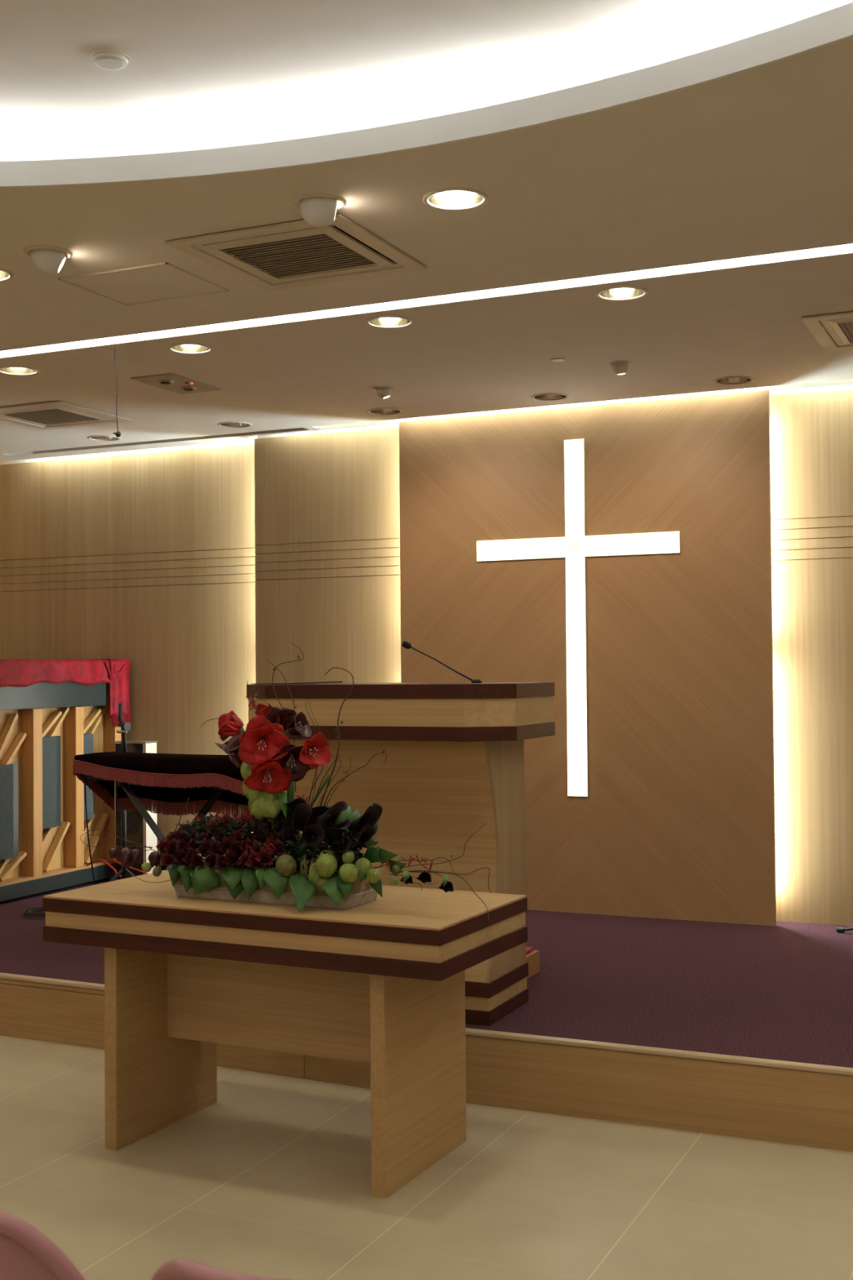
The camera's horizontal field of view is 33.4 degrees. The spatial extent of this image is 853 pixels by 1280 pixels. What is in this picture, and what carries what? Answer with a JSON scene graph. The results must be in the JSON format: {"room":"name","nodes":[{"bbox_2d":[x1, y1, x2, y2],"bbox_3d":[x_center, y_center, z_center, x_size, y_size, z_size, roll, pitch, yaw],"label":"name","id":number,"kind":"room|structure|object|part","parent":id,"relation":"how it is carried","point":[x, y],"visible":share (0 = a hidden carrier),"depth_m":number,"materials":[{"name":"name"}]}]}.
{"room":"house of worship","nodes":[
{"label":"house of worship","id":0,"kind":"room"},
{"bbox_2d":[0,36,852,462],"bbox_3d":[-0.810,-1.355,1.019,10.270,0.065,13.150,-1,-1,24],"label":"ceiling","id":1,"kind":"structure","parent":0,"point":[757,161],"depth_m":4.89,"materials":[{"name":"paint"}]},
{"bbox_2d":[0,267,13,281],"bbox_3d":[-1.494,-1.284,4.804,0.190,0.101,0.190,-1,-1,24],"label":"recessed light","id":2,"kind":"object","parent":1,"relation":"in","point":[5,275],"visible":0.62,"depth_m":4.86,"materials":[{"name":"white"}]},
{"bbox_2d":[0,365,39,375],"bbox_3d":[-1.827,-1.250,6.346,0.190,0.101,0.190,-1,-1,24],"label":"recessed light","id":3,"kind":"object","parent":1,"relation":"in","point":[8,370],"visible":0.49,"depth_m":6.41,"materials":[{"name":"white"}]},
{"bbox_2d":[22,245,71,275],"bbox_3d":[-1.218,-1.230,4.569,0.152,0.112,0.152,-1,-1,24],"label":"spotlight","id":4,"kind":"object","parent":1,"relation":"attached to","point":[45,260],"visible":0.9,"depth_m":4.53,"materials":[{"name":"beige plastic"}]},
{"bbox_2d":[0,400,133,430],"bbox_3d":[-1.967,-1.204,7.451,0.600,0.074,0.600,-1,-1,24],"label":"ceiling vent","id":5,"kind":"object","parent":1,"relation":"in","point":[52,415],"visible":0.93,"depth_m":7.45,"materials":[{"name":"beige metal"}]},
{"bbox_3d":[-1.967,-1.175,7.451,0.430,0.016,0.430,-1,-1,24],"label":"frame","id":6,"kind":"part","parent":5,"relation":"part of","materials":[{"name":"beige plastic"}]},
{"bbox_2d":[87,435,120,441],"bbox_3d":[-1.859,-1.211,8.198,0.190,0.101,0.190,-1,-1,24],"label":"recessed light","id":7,"kind":"object","parent":1,"relation":"in","point":[96,437],"visible":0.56,"depth_m":8.26,"materials":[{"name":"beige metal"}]},
{"bbox_2d":[113,347,120,437],"bbox_3d":[-1.289,-1.030,5.914,0.035,0.376,0.022,-1,-1,24],"label":"microphone","id":8,"kind":"object","parent":1,"relation":"hanging from","point":[117,433],"visible":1,"depth_m":5.91,"materials":[{"name":"black metal"}]},
{"bbox_2d":[58,262,229,306],"bbox_3d":[-0.981,-1.237,4.956,0.444,0.007,0.384,-1,-1,24],"label":"ceiling hatch","id":9,"kind":"object","parent":1,"relation":"attached to","point":[161,282],"visible":1,"depth_m":4.94,"materials":[{"name":"beige paint"}]},
{"bbox_2d":[130,373,222,394],"bbox_3d":[-1.170,-1.196,6.664,0.230,0.016,0.410,-1,-1,24],"label":"recessed light","id":10,"kind":"object","parent":1,"relation":"in","point":[172,382],"visible":1,"depth_m":6.64,"materials":[{"name":"metal"}]},
{"bbox_2d":[167,342,213,354],"bbox_3d":[-0.987,-1.265,5.941,0.190,0.101,0.190,-1,-1,24],"label":"recessed light","id":11,"kind":"object","parent":1,"relation":"in","point":[181,348],"visible":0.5,"depth_m":6.00,"materials":[{"name":"white"}]},
{"bbox_2d":[217,421,252,428],"bbox_3d":[-1.051,-1.226,7.790,0.190,0.101,0.190,-1,-1,24],"label":"recessed light","id":12,"kind":"object","parent":1,"relation":"in","point":[234,424],"visible":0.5,"depth_m":7.85,"materials":[{"name":"metal"}]},
{"bbox_2d":[164,213,426,291],"bbox_3d":[-0.409,-1.275,4.607,0.620,0.074,0.620,-1,-1,24],"label":"ceiling vent","id":13,"kind":"object","parent":1,"relation":"in","point":[295,254],"visible":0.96,"depth_m":4.58,"materials":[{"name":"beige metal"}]},
{"bbox_3d":[-0.409,-1.246,4.607,0.450,0.016,0.450,-1,-1,24],"label":"frame","id":14,"kind":"part","parent":13,"relation":"part of","materials":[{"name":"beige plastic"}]},
{"bbox_2d":[293,192,345,227],"bbox_3d":[-0.309,-1.248,4.097,0.152,0.112,0.152,-1,-1,24],"label":"spotlight","id":15,"kind":"object","parent":1,"relation":"attached to","point":[318,210],"visible":0.92,"depth_m":4.06,"materials":[{"name":"beige plastic"}]},
{"bbox_2d":[373,386,394,398],"bbox_3d":[-0.203,-1.193,6.812,0.096,0.071,0.096,-1,-1,24],"label":"spotlight","id":16,"kind":"object","parent":1,"relation":"attached to","point":[383,392],"visible":0.85,"depth_m":6.79,"materials":[{"name":"beige plastic"}]},
{"bbox_2d":[367,408,403,415],"bbox_3d":[-0.217,-1.241,7.425,0.190,0.101,0.190,-1,-1,24],"label":"recessed light","id":17,"kind":"object","parent":1,"relation":"in","point":[381,411],"visible":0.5,"depth_m":7.49,"materials":[{"name":"metal"}]},
{"bbox_2d":[364,315,413,328],"bbox_3d":[-0.143,-1.280,5.517,0.190,0.101,0.190,-1,-1,24],"label":"recessed light","id":18,"kind":"object","parent":1,"relation":"in","point":[380,322],"visible":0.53,"depth_m":5.58,"materials":[{"name":"white"}]},
{"bbox_2d":[0,1,852,187],"bbox_3d":[-1.318,-1.356,0.754,6.398,0.070,6.398,-1,-1,24],"label":"trim","id":19,"kind":"structure","parent":1,"relation":"attached to","point":[834,25],"depth_m":3.62,"materials":[{"name":"white paint"}]},
{"bbox_2d":[0,244,852,356],"bbox_3d":[0.910,-1.301,4.809,10.150,0.076,0.125,-1,-1,24],"label":"ceiling light strip","id":20,"kind":"object","parent":1,"relation":"attached to","point":[848,247],"visible":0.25,"depth_m":5.17,"materials":[{"name":"glowing white light panel"}]},
{"bbox_2d":[422,187,488,210],"bbox_3d":[0.083,-1.312,4.082,0.190,0.101,0.190,-1,-1,24],"label":"recessed light","id":21,"kind":"object","parent":1,"relation":"in","point":[449,198],"visible":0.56,"depth_m":4.14,"materials":[{"name":"white"}]},
{"bbox_2d":[530,392,568,400],"bbox_3d":[0.614,-1.255,7.062,0.190,0.101,0.190,-1,-1,24],"label":"recessed light","id":22,"kind":"object","parent":1,"relation":"in","point":[546,396],"visible":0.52,"depth_m":7.12,"materials":[{"name":"metal"}]},
{"bbox_2d":[551,357,564,361],"bbox_3d":[0.574,-1.224,6.213,0.062,0.006,0.062,-1,-1,24],"label":"sprinkler cover","id":23,"kind":"object","parent":1,"relation":"attached to","point":[556,359],"visible":1,"depth_m":6.20,"materials":[{"name":"beige plastic"}]},
{"bbox_2d":[609,360,631,374],"bbox_3d":[0.862,-1.213,6.310,0.096,0.069,0.096,-1,-1,24],"label":"spotlight","id":24,"kind":"object","parent":1,"relation":"attached to","point":[621,367],"visible":0.87,"depth_m":6.28,"materials":[{"name":"beige plastic"}]},
{"bbox_2d":[595,285,648,301],"bbox_3d":[0.704,-1.295,5.124,0.190,0.101,0.190,-1,-1,24],"label":"recessed light","id":25,"kind":"object","parent":1,"relation":"in","point":[622,293],"visible":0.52,"depth_m":5.19,"materials":[{"name":"white"}]},
{"bbox_2d":[713,375,754,385],"bbox_3d":[1.448,-1.269,6.695,0.190,0.101,0.190,-1,-1,24],"label":"recessed light","id":26,"kind":"object","parent":1,"relation":"in","point":[738,380],"visible":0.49,"depth_m":6.76,"materials":[{"name":"metal"}]},
{"bbox_2d":[800,311,852,351],"bbox_3d":[1.856,-1.273,5.641,0.620,0.074,0.620,-1,-1,24],"label":"ceiling vent","id":27,"kind":"object","parent":1,"relation":"in","point":[829,331],"visible":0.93,"depth_m":5.67,"materials":[{"name":"beige plastic"}]},
{"bbox_3d":[1.856,-1.244,5.640,0.450,0.016,0.450,-1,-1,24],"label":"frame","id":28,"kind":"part","parent":27,"relation":"part of","materials":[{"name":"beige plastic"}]},
{"bbox_2d":[0,1035,852,1279],"bbox_3d":[-0.747,1.578,1.045,10.470,0.100,13.540,-1,-1,24],"label":"floor","id":29,"kind":"structure","parent":0,"point":[272,1178],"depth_m":4.06,"materials":[{"name":"beige tile"}]},
{"bbox_2d":[0,1210,85,1279],"bbox_3d":[-0.523,1.121,1.959,0.450,0.833,0.482,-1,-1,24],"label":"chair","id":30,"kind":"object","parent":29,"relation":"on","point":[26,1253],"visible":1,"depth_m":1.76,"materials":[{"name":"pink fabric"}]},
{"bbox_3d":[-0.580,0.899,1.843,0.435,0.369,0.166,-1,-1,24],"label":"backrest","id":31,"kind":"part","parent":30,"relation":"part of","materials":[{"name":"pink fabric"}]},
{"bbox_2d":[151,1258,293,1279],"bbox_3d":[-0.120,1.113,1.741,0.450,0.833,0.482,-1,-1,24],"label":"chair","id":32,"kind":"object","parent":29,"relation":"on","point":[179,1268],"visible":1,"depth_m":1.57,"materials":[{"name":"pink fabric"}]},
{"bbox_2d":[43,870,528,1198],"bbox_3d":[-0.451,1.203,4.494,1.410,0.786,0.630,-1,-1,26],"label":"table","id":33,"kind":"object","parent":29,"relation":"on","point":[380,983],"visible":0.98,"depth_m":4.39,"materials":[{"name":"brown wood"}]},
{"bbox_3d":[-0.873,1.283,4.715,0.047,0.642,0.546,-1,-1,26],"label":"leg","id":34,"kind":"part","parent":33,"relation":"part of","materials":[{"name":"brown wood"}]},
{"bbox_3d":[-0.446,1.129,4.506,0.908,0.349,0.022,-1,-1,26],"label":"modesty panel","id":35,"kind":"part","parent":33,"relation":"part of","materials":[{"name":"brown wood"}]},
{"bbox_3d":[-0.454,0.813,4.502,1.406,0.006,0.626,-1,-1,26],"label":"panel","id":36,"kind":"part","parent":33,"relation":"part of","materials":[{"name":"brown wood"}]},
{"bbox_2d":[80,642,490,920],"bbox_3d":[-0.483,0.409,4.396,1.544,0.792,0.368,-1,-1,24],"label":"flower arrangement","id":37,"kind":"object","parent":33,"relation":"on","point":[340,877],"visible":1,"depth_m":4.36,"materials":[{"name":"plant"}]},
{"bbox_3d":[-0.613,0.354,4.516,0.109,0.109,0.113,-1,-1,24],"label":"amaryllis flower","id":38,"kind":"part","parent":37,"relation":"part of","materials":[{"name":"purple plant"}]},
{"bbox_3d":[-0.626,0.278,4.594,0.078,0.102,0.091,-1,-1,24],"label":"amaryllis flower","id":39,"kind":"part","parent":37,"relation":"part of","materials":[{"name":"red plant"}]},
{"bbox_3d":[-0.496,0.310,4.368,0.161,0.160,0.082,0,-1,-2],"label":"amaryllis flower","id":40,"kind":"part","parent":37,"relation":"part of","materials":[{"name":"red plant"}]},
{"bbox_3d":[-0.518,0.242,4.573,0.073,0.078,0.073,-1,-1,24],"label":"amaryllis flower","id":41,"kind":"part","parent":37,"relation":"part of","materials":[{"name":"red plant"}]},
{"bbox_3d":[-0.485,0.420,4.358,0.132,0.108,0.112,-1,-1,24],"label":"amaryllis flower","id":42,"kind":"part","parent":37,"relation":"part of","materials":[{"name":"red plant"}]},
{"bbox_3d":[-0.481,0.557,4.420,0.033,0.171,0.010,-1,-1,24],"label":"stem","id":43,"kind":"part","parent":37,"relation":"part of","materials":[{"name":"green plant"}]},
{"bbox_3d":[-0.457,0.250,4.520,0.103,0.106,0.099,0,-1,-11],"label":"amaryllis flower","id":44,"kind":"part","parent":37,"relation":"part of","materials":[{"name":"plant"}]},
{"bbox_3d":[-0.424,0.479,4.429,0.022,0.158,0.024,1,-2,-43],"label":"stem","id":45,"kind":"part","parent":37,"relation":"part of","materials":[{"name":"green plant"}]},
{"bbox_3d":[-0.409,0.377,4.375,0.117,0.124,0.105,-1,-1,24],"label":"amaryllis flower","id":46,"kind":"part","parent":37,"relation":"part of","materials":[{"name":"plant"}]},
{"bbox_3d":[-0.404,0.266,4.452,0.069,0.084,0.090,-1,-1,24],"label":"amaryllis flower","id":47,"kind":"part","parent":37,"relation":"part of","materials":[{"name":"purple plant"}]},
{"bbox_3d":[-0.353,0.339,4.349,0.112,0.114,0.062,1,-2,-40],"label":"amaryllis flower","id":48,"kind":"part","parent":37,"relation":"part of","materials":[{"name":"red plant"}]},
{"bbox_3d":[-0.338,0.492,4.455,0.092,0.144,0.010,-1,-1,24],"label":"stem","id":49,"kind":"part","parent":37,"relation":"part of","materials":[{"name":"green plant"}]},
{"bbox_3d":[-0.276,0.655,4.354,0.121,0.158,0.056,-1,-1,24],"label":"calla stem","id":50,"kind":"part","parent":37,"relation":"part of","materials":[{"name":"green plant"}]},
{"bbox_3d":[-0.018,1.268,4.289,0.047,0.642,0.546,-1,-1,26],"label":"leg","id":51,"kind":"part","parent":33,"relation":"part of","materials":[{"name":"brown wood"}]},
{"bbox_2d":[0,876,852,1151],"bbox_3d":[1.420,1.471,5.858,10.268,0.277,2.786,-1,-1,24],"label":"stage","id":52,"kind":"object","parent":29,"relation":"on","point":[722,1028],"depth_m":5.16,"materials":[{"name":"purple carpet"}]},
{"bbox_3d":[-1.941,1.404,7.324,0.305,0.028,0.260,-1,-1,24],"label":"cable coil","id":53,"kind":"part","parent":52,"relation":"part of","materials":[{"name":"black rubber"}]},
{"bbox_2d":[0,681,121,902],"bbox_3d":[-2.439,0.780,8.072,0.616,1.317,1.535,-1,-1,24],"label":"upright piano","id":54,"kind":"object","parent":52,"relation":"on","point":[44,726],"visible":0.84,"depth_m":8.07,"materials":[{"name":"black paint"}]},
{"bbox_3d":[-2.208,0.850,7.951,0.084,0.932,0.077,-1,-1,24],"label":"post","id":55,"kind":"part","parent":54,"relation":"part of","materials":[{"name":"brown wood"}]},
{"bbox_3d":[-2.238,0.252,7.899,0.090,0.262,1.367,-1,-1,24],"label":"rail","id":56,"kind":"part","parent":54,"relation":"part of","materials":[{"name":"black paint"}]},
{"bbox_3d":[-2.227,1.373,7.964,0.154,0.082,1.530,-1,-1,24],"label":"rail","id":57,"kind":"part","parent":54,"relation":"part of","materials":[{"name":"black paint"}]},
{"bbox_2d":[0,658,130,727],"bbox_3d":[-2.429,0.314,8.083,0.681,0.411,1.588,-1,-1,24],"label":"cover","id":58,"kind":"object","parent":54,"relation":"on","point":[114,672],"visible":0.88,"depth_m":8.26,"materials":[{"name":"fabric"}]},
{"bbox_3d":[-2.056,0.856,8.289,0.084,0.932,0.073,-1,-1,24],"label":"post","id":59,"kind":"part","parent":54,"relation":"part of","materials":[{"name":"brown wood"}]},
{"bbox_3d":[-1.905,0.760,8.627,0.084,1.134,0.064,-1,-1,24],"label":"post","id":60,"kind":"part","parent":54,"relation":"part of","materials":[{"name":"brown wood"}]},
{"bbox_2d":[86,858,121,877],"bbox_3d":[-1.547,1.334,7.887,0.838,0.203,0.270,-1,-1,10],"label":"cable","id":61,"kind":"object","parent":52,"relation":"on","point":[97,860],"visible":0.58,"depth_m":7.96,"materials":[{"name":"red rubber"}]},
{"bbox_2d":[109,702,135,881],"bbox_3d":[-1.599,0.879,7.593,0.425,1.081,0.441,-1,-1,24],"label":"microphone stand","id":62,"kind":"object","parent":52,"relation":"on","point":[125,726],"visible":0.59,"depth_m":7.62,"materials":[{"name":"black metal"}]},
{"bbox_3d":[-1.709,1.318,7.529,0.099,0.204,0.249,-1,-1,24],"label":"leg","id":63,"kind":"part","parent":62,"relation":"part of","materials":[{"name":"black metal"}]},
{"bbox_3d":[-1.499,1.317,7.592,0.262,0.204,0.022,-1,-1,13],"label":"leg","id":64,"kind":"part","parent":62,"relation":"part of","materials":[{"name":"black metal"}]},
{"bbox_2d":[106,858,147,874],"bbox_3d":[-1.415,1.331,7.961,0.852,0.203,0.184,-1,-1,8],"label":"lead","id":65,"kind":"object","parent":52,"relation":"on","point":[111,860],"visible":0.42,"depth_m":7.91,"materials":[{"name":"red rubber"}]},
{"bbox_2d":[0,443,255,870],"bbox_3d":[-1.769,0.149,8.727,2.140,2.596,0.020,-1,-1,24],"label":"wall panel","id":66,"kind":"object","parent":52,"relation":"on","point":[147,559],"visible":0.51,"depth_m":8.69,"materials":[{"name":"brown wood"}]},
{"bbox_2d":[111,740,157,879],"bbox_3d":[-1.739,1.022,8.456,0.250,0.839,0.117,-1,-1,24],"label":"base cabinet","id":67,"kind":"object","parent":52,"relation":"on","point":[138,831],"visible":0.48,"depth_m":8.40,"materials":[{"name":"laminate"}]},
{"bbox_2d":[115,781,225,871],"bbox_3d":[-1.180,1.034,6.823,0.689,0.737,0.400,-1,-1,24],"label":"keyboard stand","id":68,"kind":"object","parent":52,"relation":"on","point":[218,792],"visible":0.13,"depth_m":6.77,"materials":[{"name":"black metal"}]},
{"bbox_2d":[87,775,110,780],"bbox_3d":[-1.044,0.623,6.769,1.225,0.100,0.240,-1,-1,24],"label":"electronic keyboard","id":69,"kind":"object","parent":68,"relation":"on","point":[89,777],"visible":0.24,"depth_m":6.89,"materials":[{"name":"black plastic"}]},
{"bbox_2d":[84,774,95,884],"bbox_3d":[-1.501,1.027,7.077,0.415,0.794,0.140,0,-1,-21],"label":"cable","id":70,"kind":"object","parent":69,"relation":"hanging from","point":[85,775],"visible":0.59,"depth_m":6.97,"materials":[{"name":"black rubber"}]},
{"bbox_2d":[72,751,251,816],"bbox_3d":[-1.047,0.704,6.764,1.320,0.323,0.358,-1,-1,24],"label":"cover","id":71,"kind":"object","parent":69,"relation":"on","point":[164,783],"visible":0.61,"depth_m":6.82,"materials":[{"name":"black fabric"}]},
{"bbox_3d":[-1.192,1.028,6.730,0.634,0.728,0.038,-1,-1,24],"label":"leg","id":72,"kind":"part","parent":68,"relation":"part of","materials":[{"name":"black metal"}]},
{"bbox_3d":[-1.220,1.029,6.803,0.634,0.728,0.038,-1,-1,24],"label":"leg","id":73,"kind":"part","parent":68,"relation":"part of","materials":[{"name":"black metal"}]},
{"bbox_2d":[254,426,400,860],"bbox_3d":[-0.475,0.123,7.990,1.115,2.596,0.020,-1,-1,24],"label":"wall panel","id":74,"kind":"object","parent":52,"relation":"on","point":[327,504],"visible":0.55,"depth_m":8.02,"materials":[{"name":"brown wood"}]},
{"bbox_2d":[246,682,555,1026],"bbox_3d":[-0.122,0.764,5.349,1.105,1.200,0.525,-1,-1,24],"label":"lectern","id":75,"kind":"object","parent":52,"relation":"on","point":[454,766],"visible":0.57,"depth_m":5.16,"materials":[{"name":"brown wood"}]},
{"bbox_2d":[250,680,342,684],"bbox_3d":[-0.524,0.166,5.523,0.219,0.008,0.382,-1,-1,30],"label":"folder","id":76,"kind":"object","parent":75,"relation":"on","point":[325,682],"visible":0.93,"depth_m":5.49,"materials":[{"name":"brown leather"}]},
{"bbox_3d":[-0.166,0.789,5.246,0.869,0.851,0.123,-1,-1,24],"label":"panel","id":77,"kind":"part","parent":75,"relation":"part of","materials":[{"name":"brown wood"}]},
{"bbox_2d":[401,640,481,683],"bbox_3d":[0.057,0.082,5.259,0.297,0.160,0.040,-1,-1,10],"label":"gooseneck microphone","id":78,"kind":"object","parent":75,"relation":"on","point":[405,644],"visible":1,"depth_m":5.25,"materials":[{"name":"black metal"}]},
{"bbox_3d":[0.288,0.784,5.180,0.012,0.851,0.376,-1,-1,24],"label":"panel","id":79,"kind":"part","parent":75,"relation":"part of","materials":[{"name":"brown wood"}]},
{"bbox_2d":[525,946,539,978],"bbox_3d":[0.261,1.318,5.817,0.335,0.105,0.260,-1,-1,24],"label":"footstool","id":80,"kind":"object","parent":52,"relation":"on","point":[532,957],"visible":0.24,"depth_m":5.80,"materials":[{"name":"orange wood"}]},
{"bbox_2d":[525,946,533,954],"bbox_3d":[0.253,1.274,5.816,0.313,0.016,0.240,-1,-1,24],"label":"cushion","id":81,"kind":"object","parent":80,"relation":"on","point":[529,950],"depth_m":5.82,"materials":[{"name":"fabric"}]},
{"bbox_2d":[399,390,776,925],"bbox_3d":[0.771,0.099,7.297,1.988,2.596,0.020,-1,-1,24],"label":"wall panel","id":82,"kind":"object","parent":52,"relation":"on","point":[676,820],"visible":0.86,"depth_m":7.17,"materials":[{"name":"brown wood"}]},
{"bbox_2d":[476,438,680,796],"bbox_3d":[0.766,-0.116,7.285,1.092,1.832,0.012,-1,-1,24],"label":"cross","id":83,"kind":"object","parent":82,"relation":"attached to","point":[575,546],"visible":1,"depth_m":7.28,"materials":[{"name":"glowing white light panel"}]},
{"bbox_2d":[769,388,852,925],"bbox_3d":[2.370,0.074,6.730,1.910,2.596,0.020,-1,-1,24],"label":"wall panel","id":84,"kind":"object","parent":52,"relation":"on","point":[811,433],"visible":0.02,"depth_m":6.94,"materials":[{"name":"brown wood"}]},
{"bbox_2d":[836,926,852,932],"bbox_3d":[2.108,0.843,6.473,0.513,1.049,0.503,-1,-1,24],"label":"stand","id":85,"kind":"object","parent":52,"relation":"on","point":[838,929],"visible":1,"depth_m":6.66,"materials":[{"name":"black metal"}]},
{"bbox_3d":[2.050,1.301,6.581,0.291,0.131,0.016,-2,-2,41],"label":"leg","id":86,"kind":"part","parent":85,"relation":"part of","materials":[{"name":"black metal"}]},
{"bbox_2d":[0,0,852,161],"bbox_3d":[-1.320,-1.514,0.758,7.720,0.020,7.720,-1,-1,24],"label":"ceiling","id":87,"kind":"structure","parent":0,"point":[200,74],"depth_m":3.55,"materials":[{"name":"paint"}]},
{"bbox_2d":[89,49,130,70],"bbox_3d":[-0.790,-1.444,3.546,0.100,0.014,0.100,-1,-1,24],"label":"smoke detector","id":88,"kind":"object","parent":87,"relation":"attached to","point":[108,60],"visible":1,"depth_m":3.53,"materials":[{"name":"white paint"}]},
{"bbox_3d":[3.966,-0.179,-1.050,0.100,3.250,13.340,-1,-1,24],"label":"wall","id":89,"kind":"structure","parent":0,"visible":0},
{"bbox_2d":[3,378,852,464],"bbox_3d":[1.885,-1.232,6.993,10.270,0.320,0.280,-1,-1,24],"label":"trim","id":90,"kind":"structure","parent":89,"relation":"attached to","point":[770,388],"depth_m":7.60,"materials":[{"name":"white paint"}]}
]}

